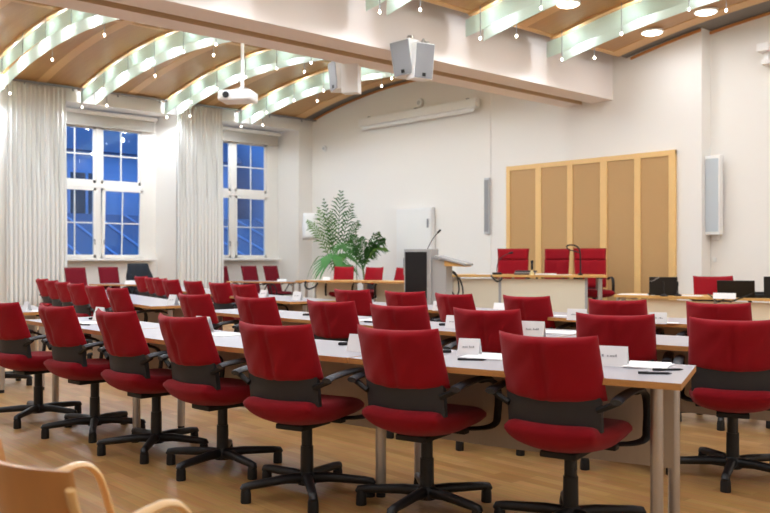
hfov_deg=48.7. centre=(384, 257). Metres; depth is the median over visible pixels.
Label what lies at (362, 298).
swivel chair
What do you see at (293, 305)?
desk
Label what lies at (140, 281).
swivel chair
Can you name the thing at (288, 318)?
desk
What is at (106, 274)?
chair
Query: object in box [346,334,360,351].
name card
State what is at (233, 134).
roller blind
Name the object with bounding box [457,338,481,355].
name card
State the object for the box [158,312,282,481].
swivel chair
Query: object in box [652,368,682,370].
pen
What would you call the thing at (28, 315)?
desk
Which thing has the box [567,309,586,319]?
name card
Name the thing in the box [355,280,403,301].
desk
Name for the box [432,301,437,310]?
name card
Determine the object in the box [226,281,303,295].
desk
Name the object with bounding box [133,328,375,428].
desk
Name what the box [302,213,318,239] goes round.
wall speaker
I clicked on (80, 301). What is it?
swivel chair
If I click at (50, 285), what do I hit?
swivel chair
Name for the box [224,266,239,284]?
chair
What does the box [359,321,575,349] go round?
desk
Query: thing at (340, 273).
swivel chair
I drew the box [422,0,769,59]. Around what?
ceiling
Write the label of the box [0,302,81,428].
swivel chair
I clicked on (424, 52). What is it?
grille
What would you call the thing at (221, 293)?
swivel chair
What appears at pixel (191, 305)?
swivel chair
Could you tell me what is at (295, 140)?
wall
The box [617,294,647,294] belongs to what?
paper stack
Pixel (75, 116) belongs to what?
roller blind
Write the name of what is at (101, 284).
desk
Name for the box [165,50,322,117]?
glass light fin
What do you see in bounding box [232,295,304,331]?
swivel chair
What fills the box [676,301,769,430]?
swivel chair
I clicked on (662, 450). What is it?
desk
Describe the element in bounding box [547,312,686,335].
desk
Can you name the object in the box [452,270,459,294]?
cable
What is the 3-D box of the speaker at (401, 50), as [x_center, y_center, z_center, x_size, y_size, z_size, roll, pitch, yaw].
[0.282,-2.662,11.184,0.446,0.636,0.547,0,0,0]
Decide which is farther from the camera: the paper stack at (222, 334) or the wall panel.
the wall panel
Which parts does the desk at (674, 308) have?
panel, panel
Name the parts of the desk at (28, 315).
leg, modesty panel, leg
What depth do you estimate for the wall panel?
14.76 m
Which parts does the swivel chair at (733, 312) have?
backrest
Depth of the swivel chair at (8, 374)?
8.27 m
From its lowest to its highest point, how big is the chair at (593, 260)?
1.160 m
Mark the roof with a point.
(83, 231)
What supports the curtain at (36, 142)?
hanging from the rail
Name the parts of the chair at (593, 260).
backrest, seat, armrest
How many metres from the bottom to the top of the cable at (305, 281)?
0.158 m
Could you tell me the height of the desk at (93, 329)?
0.740 m
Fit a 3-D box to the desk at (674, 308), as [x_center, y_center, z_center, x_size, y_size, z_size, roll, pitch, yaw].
[4.707,0.870,10.939,3.367,0.740,0.700,0,0,34]
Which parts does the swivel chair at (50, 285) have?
backrest, lumbar panel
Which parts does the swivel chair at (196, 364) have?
backrest, leg, lumbar panel, leg, seat, armrest, leg, leg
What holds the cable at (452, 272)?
hanging from the desk at (564, 294)
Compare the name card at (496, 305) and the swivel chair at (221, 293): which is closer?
the name card at (496, 305)
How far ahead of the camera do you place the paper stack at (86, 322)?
6.56 m
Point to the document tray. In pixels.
(517, 272)
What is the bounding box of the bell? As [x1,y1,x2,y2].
[529,260,534,274]
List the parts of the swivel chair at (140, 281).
backrest, lumbar panel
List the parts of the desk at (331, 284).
leg, modesty panel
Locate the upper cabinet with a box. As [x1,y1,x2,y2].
[396,207,434,267]
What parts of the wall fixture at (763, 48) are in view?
arm, stem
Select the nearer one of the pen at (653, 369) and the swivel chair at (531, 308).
the pen at (653, 369)
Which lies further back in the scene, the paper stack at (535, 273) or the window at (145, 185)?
the window at (145, 185)
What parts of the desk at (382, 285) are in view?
modesty panel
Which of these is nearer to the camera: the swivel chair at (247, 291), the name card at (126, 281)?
the swivel chair at (247, 291)
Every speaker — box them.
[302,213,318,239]
[328,61,340,92]
[341,63,360,94]
[390,35,418,78]
[406,38,434,81]
[484,178,489,233]
[705,155,722,234]
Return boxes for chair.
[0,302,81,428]
[5,371,32,385]
[36,278,51,335]
[38,303,145,442]
[44,279,90,335]
[55,281,92,343]
[64,267,86,285]
[67,282,92,355]
[85,284,145,358]
[95,308,208,464]
[98,267,131,293]
[106,287,167,321]
[134,276,149,296]
[145,277,158,297]
[152,278,186,298]
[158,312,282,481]
[162,279,182,300]
[178,292,240,329]
[183,280,212,299]
[209,282,238,331]
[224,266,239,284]
[230,284,288,319]
[231,320,375,512]
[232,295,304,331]
[241,266,271,294]
[263,266,291,295]
[307,299,359,341]
[325,266,353,296]
[334,288,372,316]
[347,324,501,512]
[351,267,383,299]
[370,303,455,438]
[385,290,439,320]
[394,267,403,280]
[431,292,475,321]
[443,307,524,455]
[485,330,649,512]
[494,249,529,278]
[503,295,575,328]
[536,249,569,278]
[573,248,615,313]
[576,312,673,470]
[588,298,664,334]
[666,316,769,492]
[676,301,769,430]
[690,276,751,301]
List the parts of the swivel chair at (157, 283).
backrest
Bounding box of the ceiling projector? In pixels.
[218,43,257,104]
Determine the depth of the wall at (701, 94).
15.46 m
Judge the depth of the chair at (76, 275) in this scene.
16.06 m
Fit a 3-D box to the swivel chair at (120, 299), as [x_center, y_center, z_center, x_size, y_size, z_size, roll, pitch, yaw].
[-2.753,0.779,9.502,0.702,0.922,0.694,0,0,-43]
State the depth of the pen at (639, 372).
3.66 m
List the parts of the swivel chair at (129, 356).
backrest, leg, lumbar panel, seat, leg, leg, armrest, leg, leg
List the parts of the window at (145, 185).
sash, sash, sill, sash, sash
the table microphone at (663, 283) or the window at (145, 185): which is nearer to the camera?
the table microphone at (663, 283)
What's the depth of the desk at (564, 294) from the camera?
13.03 m
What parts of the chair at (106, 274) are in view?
backrest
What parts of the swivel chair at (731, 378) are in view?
armrest, leg, leg, leg, backrest, seat, lumbar panel, leg, leg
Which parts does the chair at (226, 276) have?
backrest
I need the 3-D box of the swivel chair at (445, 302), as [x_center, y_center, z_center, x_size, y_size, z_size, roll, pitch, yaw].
[0.798,0.779,7.972,0.734,0.922,0.678,0,0,-44]
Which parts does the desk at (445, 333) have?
modesty panel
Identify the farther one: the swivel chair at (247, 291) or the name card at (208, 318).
the swivel chair at (247, 291)
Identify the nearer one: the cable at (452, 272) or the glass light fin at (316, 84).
the cable at (452, 272)
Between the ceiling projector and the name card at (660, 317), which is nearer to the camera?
the name card at (660, 317)
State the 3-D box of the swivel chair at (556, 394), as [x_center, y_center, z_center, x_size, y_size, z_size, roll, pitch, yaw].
[0.811,0.779,3.840,0.690,0.922,0.708,0,0,33]
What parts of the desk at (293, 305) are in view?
modesty panel, leg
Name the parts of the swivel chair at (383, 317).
backrest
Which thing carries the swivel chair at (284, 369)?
on the floor
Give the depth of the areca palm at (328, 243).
17.98 m
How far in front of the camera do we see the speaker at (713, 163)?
13.48 m
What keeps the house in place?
on the ground
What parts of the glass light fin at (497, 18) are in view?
pendant rod, glass blade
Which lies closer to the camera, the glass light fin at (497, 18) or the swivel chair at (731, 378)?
the swivel chair at (731, 378)
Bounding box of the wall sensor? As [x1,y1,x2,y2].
[416,98,423,107]
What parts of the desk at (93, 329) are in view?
leg, modesty panel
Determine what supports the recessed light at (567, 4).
attached to the ceiling at (549, 22)
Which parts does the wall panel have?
rail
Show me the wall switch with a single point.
(714, 237)
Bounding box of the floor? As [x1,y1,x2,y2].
[0,324,769,512]
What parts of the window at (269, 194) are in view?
sash, sash, sash, sash, sill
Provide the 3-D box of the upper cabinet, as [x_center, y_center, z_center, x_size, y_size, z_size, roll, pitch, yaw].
[0.632,0.090,18.189,0.147,2.300,1.069,0,0,-42]
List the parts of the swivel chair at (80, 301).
backrest, lumbar panel, seat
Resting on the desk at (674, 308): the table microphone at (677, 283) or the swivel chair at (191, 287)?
the table microphone at (677, 283)
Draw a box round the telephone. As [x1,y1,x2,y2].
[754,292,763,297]
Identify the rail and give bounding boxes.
[0,77,315,121]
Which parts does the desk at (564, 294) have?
panel, panel post, panel, panel post, leg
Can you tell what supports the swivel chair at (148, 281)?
on the floor
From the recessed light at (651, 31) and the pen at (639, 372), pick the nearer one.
the pen at (639, 372)
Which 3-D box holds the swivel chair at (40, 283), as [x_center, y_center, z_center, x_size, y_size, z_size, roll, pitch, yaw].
[-5.199,0.779,13.614,0.740,0.922,0.687,0,0,-38]
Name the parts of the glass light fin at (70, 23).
glass blade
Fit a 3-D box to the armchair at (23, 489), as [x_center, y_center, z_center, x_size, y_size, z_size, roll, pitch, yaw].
[-0.667,0.843,2.124,0.606,0.776,0.534,0,0,-42]
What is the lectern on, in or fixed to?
on the trim
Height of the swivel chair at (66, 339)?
0.922 m
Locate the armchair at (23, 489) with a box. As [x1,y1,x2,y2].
[0,438,191,512]
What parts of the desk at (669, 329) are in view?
modesty panel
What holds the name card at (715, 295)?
on the desk at (674, 308)
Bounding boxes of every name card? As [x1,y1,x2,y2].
[22,301,32,310]
[92,307,105,320]
[125,280,135,283]
[167,294,178,304]
[196,316,213,330]
[259,290,268,296]
[292,291,302,299]
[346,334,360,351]
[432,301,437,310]
[445,315,454,327]
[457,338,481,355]
[493,303,504,308]
[522,321,545,336]
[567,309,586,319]
[599,345,628,366]
[649,312,666,323]
[713,293,735,298]
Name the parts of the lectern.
dark panel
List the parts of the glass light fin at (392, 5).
glass blade, glass blade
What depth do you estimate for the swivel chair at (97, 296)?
9.96 m
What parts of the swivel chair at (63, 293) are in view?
backrest, lumbar panel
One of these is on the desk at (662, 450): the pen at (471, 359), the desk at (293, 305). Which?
the pen at (471, 359)
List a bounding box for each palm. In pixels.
[306,190,360,276]
[310,242,363,285]
[347,230,388,289]
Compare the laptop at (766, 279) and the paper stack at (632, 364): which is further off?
the laptop at (766, 279)
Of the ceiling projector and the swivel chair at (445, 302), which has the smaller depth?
the swivel chair at (445, 302)
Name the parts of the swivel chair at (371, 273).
lumbar panel, seat, backrest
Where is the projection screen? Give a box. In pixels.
[358,98,479,130]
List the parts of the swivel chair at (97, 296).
backrest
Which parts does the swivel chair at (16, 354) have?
backrest, lumbar panel, leg, seat, leg, armrest, leg, leg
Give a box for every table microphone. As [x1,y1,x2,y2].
[660,282,667,296]
[674,282,680,295]
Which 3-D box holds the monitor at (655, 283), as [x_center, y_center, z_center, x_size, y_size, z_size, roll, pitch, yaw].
[3.726,0.373,11.435,0.360,0.254,0.266,0,0,12]
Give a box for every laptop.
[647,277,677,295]
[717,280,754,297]
[764,276,769,297]
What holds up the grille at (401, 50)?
attached to the speaker at (401, 50)
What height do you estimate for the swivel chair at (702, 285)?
0.996 m
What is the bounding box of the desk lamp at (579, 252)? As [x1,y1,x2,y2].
[566,244,582,278]
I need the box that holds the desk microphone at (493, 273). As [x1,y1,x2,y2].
[492,252,512,274]
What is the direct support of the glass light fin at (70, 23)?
hanging from the ceiling at (77, 61)
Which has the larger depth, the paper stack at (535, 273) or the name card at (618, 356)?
the paper stack at (535, 273)
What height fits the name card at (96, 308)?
0.111 m
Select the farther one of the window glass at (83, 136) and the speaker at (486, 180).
the window glass at (83, 136)
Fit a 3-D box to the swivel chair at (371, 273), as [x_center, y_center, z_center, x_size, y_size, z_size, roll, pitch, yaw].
[-0.285,0.651,15.450,0.556,0.977,0.707,0,0,29]
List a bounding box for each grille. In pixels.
[390,39,411,76]
[415,42,434,78]
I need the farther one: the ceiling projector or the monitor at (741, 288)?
the ceiling projector
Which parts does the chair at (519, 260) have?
backrest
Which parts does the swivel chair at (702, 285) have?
backrest, lumbar panel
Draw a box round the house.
[227,143,262,219]
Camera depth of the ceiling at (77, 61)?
16.01 m
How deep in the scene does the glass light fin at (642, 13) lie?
12.20 m
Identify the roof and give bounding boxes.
[67,212,262,254]
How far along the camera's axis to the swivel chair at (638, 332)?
4.88 m
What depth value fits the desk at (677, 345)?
5.29 m
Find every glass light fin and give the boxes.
[0,9,118,93]
[81,31,231,107]
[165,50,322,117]
[238,67,393,126]
[366,0,420,15]
[465,0,565,40]
[547,0,726,60]
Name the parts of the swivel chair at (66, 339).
backrest, leg, lumbar panel, leg, seat, leg, armrest, leg, leg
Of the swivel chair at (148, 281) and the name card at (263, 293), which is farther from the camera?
the swivel chair at (148, 281)
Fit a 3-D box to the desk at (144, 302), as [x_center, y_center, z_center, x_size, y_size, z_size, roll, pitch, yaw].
[-3.087,0.870,10.463,0.675,0.740,3.572,0,0,-32]
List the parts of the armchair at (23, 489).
backrest, arm frame, arm frame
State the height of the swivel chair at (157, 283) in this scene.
0.922 m
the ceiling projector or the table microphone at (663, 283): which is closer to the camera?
the table microphone at (663, 283)
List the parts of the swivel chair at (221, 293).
backrest, lumbar panel, seat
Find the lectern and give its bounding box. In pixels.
[403,229,472,304]
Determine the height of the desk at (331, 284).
0.740 m
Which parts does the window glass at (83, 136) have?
house pane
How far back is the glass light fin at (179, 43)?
15.11 m
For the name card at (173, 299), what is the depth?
9.04 m
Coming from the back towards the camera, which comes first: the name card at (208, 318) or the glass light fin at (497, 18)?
the glass light fin at (497, 18)
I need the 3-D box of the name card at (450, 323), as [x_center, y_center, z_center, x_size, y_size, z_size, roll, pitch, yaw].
[0.500,0.455,6.079,0.130,0.091,0.071,0,0,25]
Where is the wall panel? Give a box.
[506,149,676,312]
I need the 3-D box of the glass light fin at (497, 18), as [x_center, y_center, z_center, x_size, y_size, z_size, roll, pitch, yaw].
[3.735,-3.356,9.088,0.392,0.854,7.510,0,0,-42]
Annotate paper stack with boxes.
[79,321,96,323]
[212,332,240,336]
[459,353,501,360]
[535,273,555,274]
[546,330,575,334]
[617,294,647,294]
[621,360,673,368]
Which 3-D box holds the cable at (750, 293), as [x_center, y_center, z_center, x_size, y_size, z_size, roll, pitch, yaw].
[4.427,0.494,10.560,0.304,0.118,0.044,0,0,-10]
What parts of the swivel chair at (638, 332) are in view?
backrest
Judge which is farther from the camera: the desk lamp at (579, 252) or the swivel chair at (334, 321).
the desk lamp at (579, 252)
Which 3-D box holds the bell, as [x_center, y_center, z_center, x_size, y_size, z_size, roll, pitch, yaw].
[2.272,0.147,13.150,0.090,0.225,0.089,0,0,0]
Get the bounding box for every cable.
[304,281,318,289]
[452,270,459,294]
[452,272,463,293]
[730,293,751,302]
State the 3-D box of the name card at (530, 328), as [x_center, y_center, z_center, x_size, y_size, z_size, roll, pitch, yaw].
[0.937,0.450,5.387,0.150,0.101,0.071,0,0,25]
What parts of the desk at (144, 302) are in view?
modesty panel, leg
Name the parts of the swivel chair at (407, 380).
leg, backrest, lumbar panel, leg, leg, seat, leg, leg, armrest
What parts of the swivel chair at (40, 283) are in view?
backrest, seat, lumbar panel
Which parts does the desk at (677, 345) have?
modesty panel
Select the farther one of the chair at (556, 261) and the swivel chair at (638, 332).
the chair at (556, 261)
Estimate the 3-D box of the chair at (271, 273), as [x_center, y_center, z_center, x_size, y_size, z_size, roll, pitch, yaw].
[-2.460,0.706,19.508,0.610,1.051,0.528,0,0,45]
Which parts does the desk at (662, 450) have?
leg, leg, modesty panel, leg, leg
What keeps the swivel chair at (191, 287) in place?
on the floor
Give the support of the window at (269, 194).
in the wall at (295, 140)
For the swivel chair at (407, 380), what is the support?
on the floor
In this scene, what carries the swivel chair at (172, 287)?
on the floor
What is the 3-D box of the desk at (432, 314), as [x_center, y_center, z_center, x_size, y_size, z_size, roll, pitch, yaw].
[0.428,0.870,8.675,0.675,0.740,2.270,0,0,-42]
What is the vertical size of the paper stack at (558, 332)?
0.008 m
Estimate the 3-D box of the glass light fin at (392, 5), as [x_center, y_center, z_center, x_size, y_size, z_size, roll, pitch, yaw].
[2.381,-3.356,7.856,0.392,0.854,7.510,0,0,-42]
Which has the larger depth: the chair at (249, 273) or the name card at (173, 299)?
the chair at (249, 273)
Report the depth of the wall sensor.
18.11 m
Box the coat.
[126,263,152,294]
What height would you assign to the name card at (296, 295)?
0.101 m
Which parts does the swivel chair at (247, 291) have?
backrest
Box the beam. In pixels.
[26,0,612,107]
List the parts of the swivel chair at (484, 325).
backrest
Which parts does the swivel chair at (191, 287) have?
backrest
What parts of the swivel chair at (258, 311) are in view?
backrest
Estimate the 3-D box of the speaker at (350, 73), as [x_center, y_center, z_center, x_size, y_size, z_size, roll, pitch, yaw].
[-0.467,-2.623,12.087,0.305,0.594,0.312,0,0,0]
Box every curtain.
[6,81,66,318]
[177,106,223,288]
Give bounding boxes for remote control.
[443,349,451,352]
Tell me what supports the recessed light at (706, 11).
attached to the ceiling at (549, 22)
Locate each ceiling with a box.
[0,0,414,119]
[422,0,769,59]
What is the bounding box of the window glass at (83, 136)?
[66,126,242,218]
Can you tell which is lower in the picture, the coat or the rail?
the coat
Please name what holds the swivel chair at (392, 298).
on the floor
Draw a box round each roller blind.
[66,107,156,132]
[223,126,280,145]
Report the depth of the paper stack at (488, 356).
4.27 m
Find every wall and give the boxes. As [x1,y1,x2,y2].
[0,81,311,302]
[312,13,769,302]
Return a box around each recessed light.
[557,0,580,8]
[641,28,663,35]
[694,7,717,15]
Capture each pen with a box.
[458,358,485,360]
[638,371,671,373]
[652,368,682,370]
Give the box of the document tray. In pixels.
[514,270,536,274]
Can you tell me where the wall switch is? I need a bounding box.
[712,235,719,239]
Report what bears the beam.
attached to the wall at (701, 94)
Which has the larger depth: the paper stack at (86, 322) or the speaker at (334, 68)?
the speaker at (334, 68)
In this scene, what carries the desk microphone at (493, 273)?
on the desk at (564, 294)
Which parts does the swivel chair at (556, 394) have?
leg, backrest, lumbar panel, leg, seat, leg, leg, armrest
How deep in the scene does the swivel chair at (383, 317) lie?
5.81 m
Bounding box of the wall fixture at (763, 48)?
[757,42,769,65]
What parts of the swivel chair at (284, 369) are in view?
leg, leg, backrest, lumbar panel, seat, leg, leg, leg, armrest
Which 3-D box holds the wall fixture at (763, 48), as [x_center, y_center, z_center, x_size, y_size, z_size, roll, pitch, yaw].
[5.794,-3.103,12.973,0.197,0.323,0.183,0,0,-42]
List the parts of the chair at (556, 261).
backrest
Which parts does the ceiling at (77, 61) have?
wall moulding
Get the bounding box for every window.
[66,122,156,260]
[223,141,280,260]
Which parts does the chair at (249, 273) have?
backrest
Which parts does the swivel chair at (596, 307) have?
backrest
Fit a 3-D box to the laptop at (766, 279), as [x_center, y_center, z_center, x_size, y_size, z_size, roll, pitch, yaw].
[4.908,0.365,10.634,0.300,0.270,0.247,0,0,30]
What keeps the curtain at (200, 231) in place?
hanging from the rail
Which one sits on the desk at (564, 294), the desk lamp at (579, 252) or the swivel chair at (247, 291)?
the desk lamp at (579, 252)
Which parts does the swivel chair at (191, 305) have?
backrest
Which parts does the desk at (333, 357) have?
leg, leg, modesty panel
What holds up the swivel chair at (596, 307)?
on the floor
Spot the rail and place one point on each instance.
(19, 80)
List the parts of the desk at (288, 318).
leg, modesty panel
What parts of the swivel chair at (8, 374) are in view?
leg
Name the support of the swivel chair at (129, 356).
on the floor
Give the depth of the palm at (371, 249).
17.92 m
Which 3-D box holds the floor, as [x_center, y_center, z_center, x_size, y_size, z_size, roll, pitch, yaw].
[-2.105,1.290,8.788,18.120,0.100,19.430,0,0,-42]
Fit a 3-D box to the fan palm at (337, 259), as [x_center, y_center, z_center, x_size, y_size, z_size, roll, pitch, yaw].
[-0.969,0.402,17.090,1.179,1.475,0.831,0,0,0]
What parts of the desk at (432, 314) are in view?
modesty panel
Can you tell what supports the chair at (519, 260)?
on the trim
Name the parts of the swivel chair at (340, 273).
backrest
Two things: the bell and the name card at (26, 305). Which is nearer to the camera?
the name card at (26, 305)
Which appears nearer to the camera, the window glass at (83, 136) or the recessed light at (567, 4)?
the recessed light at (567, 4)
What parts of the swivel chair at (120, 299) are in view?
backrest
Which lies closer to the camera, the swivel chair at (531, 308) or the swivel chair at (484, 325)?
the swivel chair at (484, 325)
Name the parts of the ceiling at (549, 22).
wall moulding, wall moulding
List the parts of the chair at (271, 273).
backrest, seat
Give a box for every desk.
[0,305,44,392]
[26,317,167,401]
[89,283,136,287]
[106,293,183,368]
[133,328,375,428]
[182,290,335,323]
[215,309,371,330]
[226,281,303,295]
[295,280,365,299]
[349,350,695,512]
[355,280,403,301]
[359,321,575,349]
[372,302,504,321]
[452,274,606,313]
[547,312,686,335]
[562,335,769,420]
[614,293,769,320]

